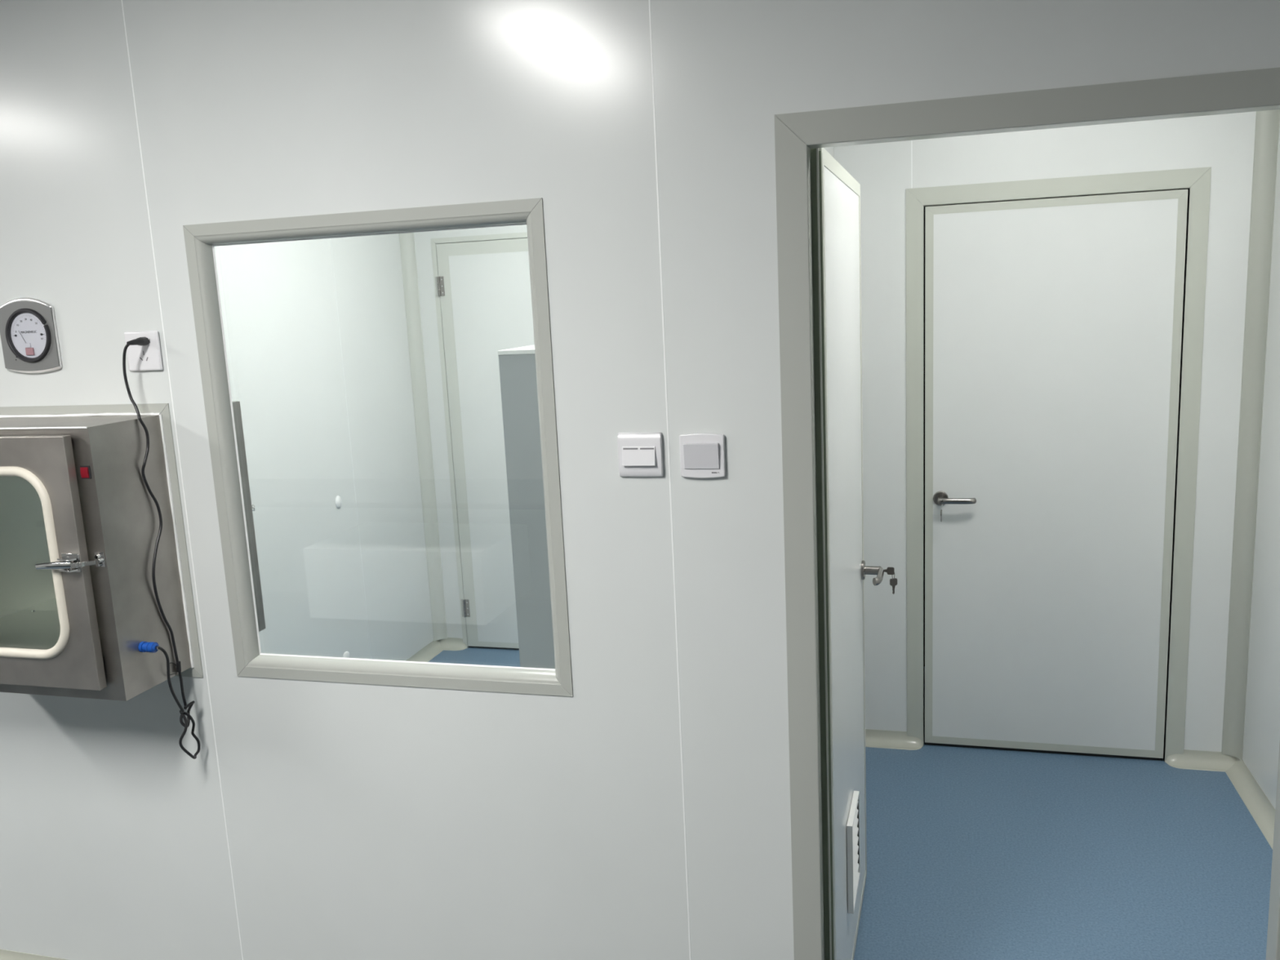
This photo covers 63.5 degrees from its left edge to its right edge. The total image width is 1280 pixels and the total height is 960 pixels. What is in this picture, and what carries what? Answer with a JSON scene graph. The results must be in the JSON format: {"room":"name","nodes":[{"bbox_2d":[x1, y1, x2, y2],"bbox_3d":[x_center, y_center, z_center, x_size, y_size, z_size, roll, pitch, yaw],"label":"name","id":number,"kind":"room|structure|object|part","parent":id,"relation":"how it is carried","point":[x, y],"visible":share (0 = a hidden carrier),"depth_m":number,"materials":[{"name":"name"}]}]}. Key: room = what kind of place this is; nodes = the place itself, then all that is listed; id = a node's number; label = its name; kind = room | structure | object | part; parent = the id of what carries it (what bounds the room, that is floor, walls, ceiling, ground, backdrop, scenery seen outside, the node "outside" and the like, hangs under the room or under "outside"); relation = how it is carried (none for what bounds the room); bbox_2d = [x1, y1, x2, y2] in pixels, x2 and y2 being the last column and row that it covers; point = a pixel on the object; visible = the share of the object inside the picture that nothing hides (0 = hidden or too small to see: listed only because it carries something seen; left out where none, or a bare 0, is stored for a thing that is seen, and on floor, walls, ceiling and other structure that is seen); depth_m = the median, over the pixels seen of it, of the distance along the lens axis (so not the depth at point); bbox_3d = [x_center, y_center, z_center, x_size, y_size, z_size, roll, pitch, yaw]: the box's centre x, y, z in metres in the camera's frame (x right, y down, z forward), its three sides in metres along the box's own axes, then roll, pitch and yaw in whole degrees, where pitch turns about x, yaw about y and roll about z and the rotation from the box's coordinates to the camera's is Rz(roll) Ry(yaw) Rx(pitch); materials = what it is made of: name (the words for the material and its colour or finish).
{"room":"clean room","nodes":[
{"label":"clean room","id":0,"kind":"room"},
{"bbox_2d":[213,233,433,661],"bbox_3d":[-1.500,-0.209,4.023,0.050,2.700,2.714,0,10,16],"label":"wall","id":1,"kind":"structure","parent":0,"point":[315,331],"depth_m":4.50,"materials":[{"name":"paint"}]},
{"bbox_2d":[335,495,342,508],"bbox_3d":[-1.323,0.098,4.547,0.010,0.058,0.046,0,10,16],"label":"button","id":2,"kind":"object","parent":1,"relation":"attached to","point":[338,500],"visible":1,"depth_m":4.54,"materials":[{"name":"white plastic"}]},
{"bbox_2d":[342,651,349,657],"bbox_3d":[-1.306,0.784,4.610,0.010,0.040,0.052,0,10,16],"label":"button","id":3,"kind":"object","parent":1,"relation":"attached to","point":[346,655],"visible":0.83,"depth_m":4.60,"materials":[{"name":"white plastic"}]},
{"bbox_2d":[405,640,443,662],"bbox_3d":[-1.395,1.098,4.215,0.052,0.052,2.662,0,10,16],"label":"baseboard","id":4,"kind":"structure","parent":1,"relation":"attached to","point":[429,651],"depth_m":5.33,"materials":[{"name":"grey plastic"}]},
{"bbox_2d":[413,224,527,648],"bbox_3d":[-0.102,-0.447,4.994,2.120,2.700,0.050,0,10,16],"label":"wall","id":5,"kind":"structure","parent":0,"point":[422,239],"depth_m":5.24,"materials":[{"name":"paint"}]},
{"bbox_2d":[399,232,447,641],"bbox_3d":[-1.112,-0.462,5.218,0.054,2.655,0.054,0,10,16],"label":"trim","id":6,"kind":"structure","parent":5,"relation":"attached to","point":[407,248],"depth_m":5.27,"materials":[{"name":"silver metal"}]},
{"bbox_2d":[439,637,466,650],"bbox_3d":[-0.994,0.863,5.438,0.164,0.052,0.052,0,10,16],"label":"baseboard","id":7,"kind":"structure","parent":5,"relation":"attached to","point":[451,643],"depth_m":5.45,"materials":[{"name":"grey plastic"}]},
{"bbox_2d":[430,231,527,648],"bbox_3d":[-0.536,-0.155,5.166,0.908,2.105,0.049,0,10,16],"label":"door frame","id":8,"kind":"structure","parent":5,"relation":"attached to","point":[514,235],"depth_m":5.21,"materials":[{"name":"silver metal"}]},
{"bbox_2d":[435,238,534,649],"bbox_3d":[-0.547,-0.140,5.162,0.873,2.076,0.053,0,10,16],"label":"door","id":9,"kind":"structure","parent":5,"relation":"in","point":[483,288],"depth_m":5.18,"materials":[{"name":"paint"}]},
{"bbox_2d":[0,0,1279,959],"bbox_3d":[-1.817,0.040,2.700,7.450,2.700,0.050,0,10,16],"label":"wall","id":10,"kind":"structure","parent":0,"point":[643,812],"depth_m":2.26,"materials":[{"name":"paint"}]},
{"bbox_2d":[0,297,62,373],"bbox_3d":[-1.477,-0.348,2.494,0.162,0.182,0.022,0,10,16],"label":"pressure gauge","id":11,"kind":"object","parent":10,"relation":"attached to","point":[28,335],"visible":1,"depth_m":2.49,"materials":[{"name":"white"}]},
{"bbox_2d":[13,315,45,340],"bbox_3d":[-1.472,-0.366,2.487,0.095,0.060,0.001,0,10,16],"label":"print","id":12,"kind":"object","parent":11,"relation":"attached to","point":[25,327],"depth_m":2.49,"materials":[{"name":"white paper"}]},
{"bbox_2d":[0,949,68,959],"bbox_3d":[-2.507,1.351,3.088,5.916,0.052,0.052,0,10,16],"label":"baseboard","id":13,"kind":"structure","parent":10,"relation":"attached to","point":[4,954],"depth_m":2.89,"materials":[{"name":"grey plastic"}]},
{"bbox_2d":[0,401,266,701],"bbox_3d":[-1.409,0.146,2.617,0.673,0.679,0.645,0,10,16],"label":"box","id":14,"kind":"object","parent":10,"relation":"attached to","point":[79,517],"visible":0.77,"depth_m":2.37,"materials":[{"name":"metal"}]},
{"bbox_3d":[-1.483,0.187,2.350,0.546,0.575,0.022,0,10,16],"label":"door","id":15,"kind":"part","parent":14,"relation":"part of","materials":[{"name":"metal"}]},
{"bbox_3d":[-1.279,0.186,2.257,0.086,0.018,0.009,-1,10,10],"label":"latch lever","id":16,"kind":"part","parent":14,"relation":"part of","materials":[{"name":"silver metal"}]},
{"bbox_2d":[80,466,91,479],"bbox_3d":[-1.208,-0.017,2.254,0.025,0.029,0.002,0,10,16],"label":"switch","id":17,"kind":"object","parent":14,"relation":"attached to","point":[85,471],"depth_m":2.25,"materials":[{"name":"red plastic"}]},
{"bbox_3d":[-1.195,0.177,2.281,0.024,0.034,0.014,0,10,16],"label":"strike plate","id":18,"kind":"part","parent":14,"relation":"part of","materials":[{"name":"silver metal"}]},
{"bbox_2d":[122,337,200,759],"bbox_3d":[-1.136,0.187,2.415,0.060,1.028,0.164,-2,10,2],"label":"power cord","id":19,"kind":"object","parent":14,"relation":"attached to","point":[144,646],"visible":1,"depth_m":2.42,"materials":[{"name":"black rubber"},{"name":"blue plastic"}]},
{"bbox_2d":[124,330,163,371],"bbox_3d":[-1.162,-0.302,2.421,0.094,0.092,0.009,0,10,16],"label":"wall socket","id":20,"kind":"object","parent":10,"relation":"attached to","point":[148,357],"visible":1,"depth_m":2.42,"materials":[{"name":"white plastic"}]},
{"bbox_2d":[182,197,573,696],"bbox_3d":[-0.585,-0.052,2.333,0.864,1.071,0.043,0,10,16],"label":"window frame","id":21,"kind":"structure","parent":10,"relation":"in","point":[200,240],"depth_m":2.34,"materials":[{"name":"silver metal"}]},
{"bbox_2d":[617,431,663,476],"bbox_3d":[-0.001,-0.052,2.138,0.094,0.092,0.021,0,10,16],"label":"light switch","id":22,"kind":"object","parent":10,"relation":"attached to","point":[639,454],"visible":1,"depth_m":2.13,"materials":[{"name":"white plastic"}]},
{"bbox_2d":[679,432,725,478],"bbox_3d":[0.126,-0.049,2.105,0.093,0.093,0.019,0,10,16],"label":"light switch","id":23,"kind":"object","parent":10,"relation":"attached to","point":[702,455],"visible":1,"depth_m":2.10,"materials":[{"name":"white plastic"}]},
{"bbox_2d":[810,147,884,959],"bbox_3d":[0.531,0.278,2.571,0.103,2.036,0.860,0,10,17],"label":"door","id":24,"kind":"structure","parent":10,"relation":"in","point":[842,570],"depth_m":2.38,"materials":[{"name":"paint"}]},
{"bbox_3d":[0.503,0.277,2.584,0.038,2.012,0.826,0,10,17],"label":"panel","id":25,"kind":"part","parent":24,"relation":"part of","materials":[{"name":"paint"}]},
{"bbox_3d":[0.642,0.265,2.864,0.062,0.024,0.134,0,10,17],"label":"handle","id":26,"kind":"part","parent":24,"relation":"part of","materials":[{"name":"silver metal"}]},
{"bbox_2d":[884,567,897,594],"bbox_3d":[0.699,0.283,2.904,0.046,0.076,0.017,0,10,16],"label":"key","id":27,"kind":"object","parent":24,"relation":"hanging from","point":[890,571],"visible":0.96,"depth_m":2.90,"materials":[{"name":"grey metal"}]},
{"bbox_2d":[774,67,1279,959],"bbox_3d":[0.785,0.339,2.029,0.986,2.101,0.054,0,10,16],"label":"door frame","id":28,"kind":"structure","parent":10,"relation":"attached to","point":[1255,90],"depth_m":1.99,"materials":[{"name":"silver metal"}]},
{"bbox_2d":[823,146,833,157],"bbox_3d":[0.584,-0.201,3.417,0.050,2.700,2.664,0,10,16],"label":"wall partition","id":29,"kind":"structure","parent":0,"point":[829,149],"depth_m":3.61,"materials":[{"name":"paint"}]},
{"bbox_2d":[428,647,1272,959],"bbox_3d":[0.310,1.149,3.763,3.680,0.050,2.739,0,10,16],"label":"floor","id":30,"kind":"structure","parent":0,"point":[973,853],"depth_m":3.20,"materials":[{"name":"plastic"}]},
{"bbox_2d":[497,345,555,668],"bbox_3d":[-0.046,0.411,3.147,0.498,1.648,0.501,0,10,16],"label":"storage cabinet","id":31,"kind":"object","parent":30,"relation":"on","point":[517,366],"visible":0.18,"depth_m":2.90,"materials":[{"name":"grey metal"}]},
{"bbox_3d":[-0.084,-0.393,3.005,0.498,0.012,0.501,0,10,16],"label":"panel","id":32,"kind":"part","parent":31,"relation":"part of","materials":[{"name":"white paint"}]},
{"bbox_2d":[833,111,1256,760],"bbox_3d":[1.451,-0.296,3.716,1.460,2.700,0.050,0,10,16],"label":"wall","id":33,"kind":"structure","parent":0,"point":[1224,143],"depth_m":3.65,"materials":[{"name":"paint"}]},
{"bbox_2d":[865,728,1236,771],"bbox_3d":[1.476,1.016,3.905,1.406,0.052,0.052,0,10,16],"label":"baseboard","id":34,"kind":"structure","parent":33,"relation":"attached to","point":[1190,759],"depth_m":3.78,"materials":[{"name":"grey plastic"}]},
{"bbox_2d":[924,189,1187,760],"bbox_3d":[1.468,0.035,3.734,0.846,2.042,0.104,0,10,16],"label":"door","id":35,"kind":"structure","parent":33,"relation":"in","point":[1053,326],"depth_m":3.73,"materials":[{"name":"paint"}]},
{"bbox_2d":[939,498,942,520],"bbox_3d":[1.104,0.111,3.794,0.010,0.084,0.045,0,10,16],"label":"key","id":36,"kind":"object","parent":35,"relation":"hanging from","point":[941,499],"visible":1,"depth_m":3.78,"materials":[{"name":"grey metal"}]},
{"bbox_3d":[1.165,0.074,3.803,0.137,0.024,0.062,0,10,16],"label":"handle","id":37,"kind":"part","parent":35,"relation":"part of","materials":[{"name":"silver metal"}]},
{"bbox_2d":[906,166,1211,761],"bbox_3d":[1.475,-0.004,3.760,0.980,2.109,0.049,0,10,16],"label":"door frame","id":38,"kind":"structure","parent":33,"relation":"attached to","point":[1198,181],"depth_m":3.67,"materials":[{"name":"silver metal"}]},
{"bbox_2d":[1221,109,1279,760],"bbox_3d":[2.066,-0.308,3.488,0.054,2.655,0.054,0,10,16],"label":"trim","id":39,"kind":"structure","parent":33,"relation":"attached to","point":[1267,122],"depth_m":3.52,"materials":[{"name":"silver metal"}]},
{"bbox_2d":[1242,118,1279,808],"bbox_3d":[1.881,-0.125,2.633,0.050,2.700,1.837,0,10,16],"label":"wall","id":40,"kind":"structure","parent":0,"point":[1261,740],"depth_m":3.39,"materials":[{"name":"paint"}]},
{"bbox_2d":[1225,757,1275,848],"bbox_3d":[1.894,1.178,2.876,0.052,0.052,1.835,0,10,16],"label":"baseboard","id":41,"kind":"structure","parent":40,"relation":"attached to","point":[1252,795],"depth_m":3.48,"materials":[{"name":"grey plastic"}]}
]}

